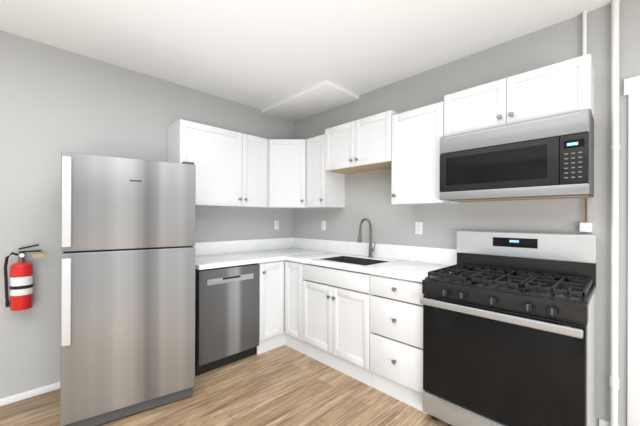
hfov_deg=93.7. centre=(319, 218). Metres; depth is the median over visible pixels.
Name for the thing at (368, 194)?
wall
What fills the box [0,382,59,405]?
baseboard
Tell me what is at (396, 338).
base cabinet
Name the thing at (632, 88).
door frame
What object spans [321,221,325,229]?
outlet
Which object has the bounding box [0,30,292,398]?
wall
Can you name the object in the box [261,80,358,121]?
soffit panel
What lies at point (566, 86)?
upper cabinet
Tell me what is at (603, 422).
baseboard
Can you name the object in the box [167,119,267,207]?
upper cabinet
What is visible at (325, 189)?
upper cabinet
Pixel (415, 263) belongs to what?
countertop
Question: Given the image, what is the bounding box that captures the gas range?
[420,231,595,425]
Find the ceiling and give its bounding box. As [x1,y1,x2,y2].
[0,0,611,108]
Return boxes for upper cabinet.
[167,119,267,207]
[266,139,318,208]
[306,134,344,207]
[325,110,398,173]
[391,102,459,205]
[444,54,594,135]
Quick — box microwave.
[440,109,593,201]
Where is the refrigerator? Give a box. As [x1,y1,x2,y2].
[60,152,195,425]
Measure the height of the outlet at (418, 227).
0.114 m
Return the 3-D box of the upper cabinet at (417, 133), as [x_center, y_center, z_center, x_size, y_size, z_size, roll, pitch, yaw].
[0.885,-0.508,2.546,0.359,0.770,0.453,0,0,-45]
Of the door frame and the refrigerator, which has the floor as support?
the refrigerator
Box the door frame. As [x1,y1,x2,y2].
[624,76,639,425]
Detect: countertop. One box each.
[193,239,280,269]
[261,237,456,281]
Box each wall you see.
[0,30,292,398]
[293,0,639,425]
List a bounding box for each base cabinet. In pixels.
[255,260,304,354]
[302,263,371,386]
[370,274,427,413]
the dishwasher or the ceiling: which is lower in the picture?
the dishwasher
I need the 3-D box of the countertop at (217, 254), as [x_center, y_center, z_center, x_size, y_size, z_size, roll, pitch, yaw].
[-0.931,0.340,3.047,0.870,0.180,0.655,0,0,-45]
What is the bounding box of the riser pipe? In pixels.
[609,0,619,425]
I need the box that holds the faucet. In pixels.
[357,218,375,257]
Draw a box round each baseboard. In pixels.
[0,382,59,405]
[599,419,618,425]
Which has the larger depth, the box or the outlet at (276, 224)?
the outlet at (276, 224)
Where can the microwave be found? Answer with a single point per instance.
(550, 157)
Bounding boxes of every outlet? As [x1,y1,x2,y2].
[274,221,278,229]
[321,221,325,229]
[415,222,422,233]
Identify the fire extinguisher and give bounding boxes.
[4,244,43,310]
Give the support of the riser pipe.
on the floor
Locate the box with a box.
[579,198,592,231]
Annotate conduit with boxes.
[582,10,586,55]
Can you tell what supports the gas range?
on the floor
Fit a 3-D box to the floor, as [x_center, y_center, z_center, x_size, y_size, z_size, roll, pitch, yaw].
[-0.181,1.403,0.178,5.440,0.100,6.040,0,0,-45]
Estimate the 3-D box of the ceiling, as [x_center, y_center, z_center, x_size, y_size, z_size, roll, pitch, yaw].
[-0.171,-1.397,0.178,5.440,0.100,6.040,0,0,-45]
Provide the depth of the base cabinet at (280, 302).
3.06 m
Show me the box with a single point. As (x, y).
(585, 227)
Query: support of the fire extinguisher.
attached to the wall at (55, 102)
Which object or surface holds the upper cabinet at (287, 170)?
attached to the wall at (368, 194)
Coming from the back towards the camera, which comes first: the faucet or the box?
the faucet
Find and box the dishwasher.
[195,264,258,375]
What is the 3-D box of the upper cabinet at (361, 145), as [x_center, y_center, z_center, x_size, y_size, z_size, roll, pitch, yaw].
[0.441,-0.725,2.995,0.359,0.440,0.807,0,0,-45]
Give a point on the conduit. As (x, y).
(584, 32)
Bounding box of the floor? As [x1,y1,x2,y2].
[0,345,452,425]
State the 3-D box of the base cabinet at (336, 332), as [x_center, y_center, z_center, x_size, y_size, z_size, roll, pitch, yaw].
[0.325,0.896,2.888,0.665,0.918,0.807,0,0,-45]

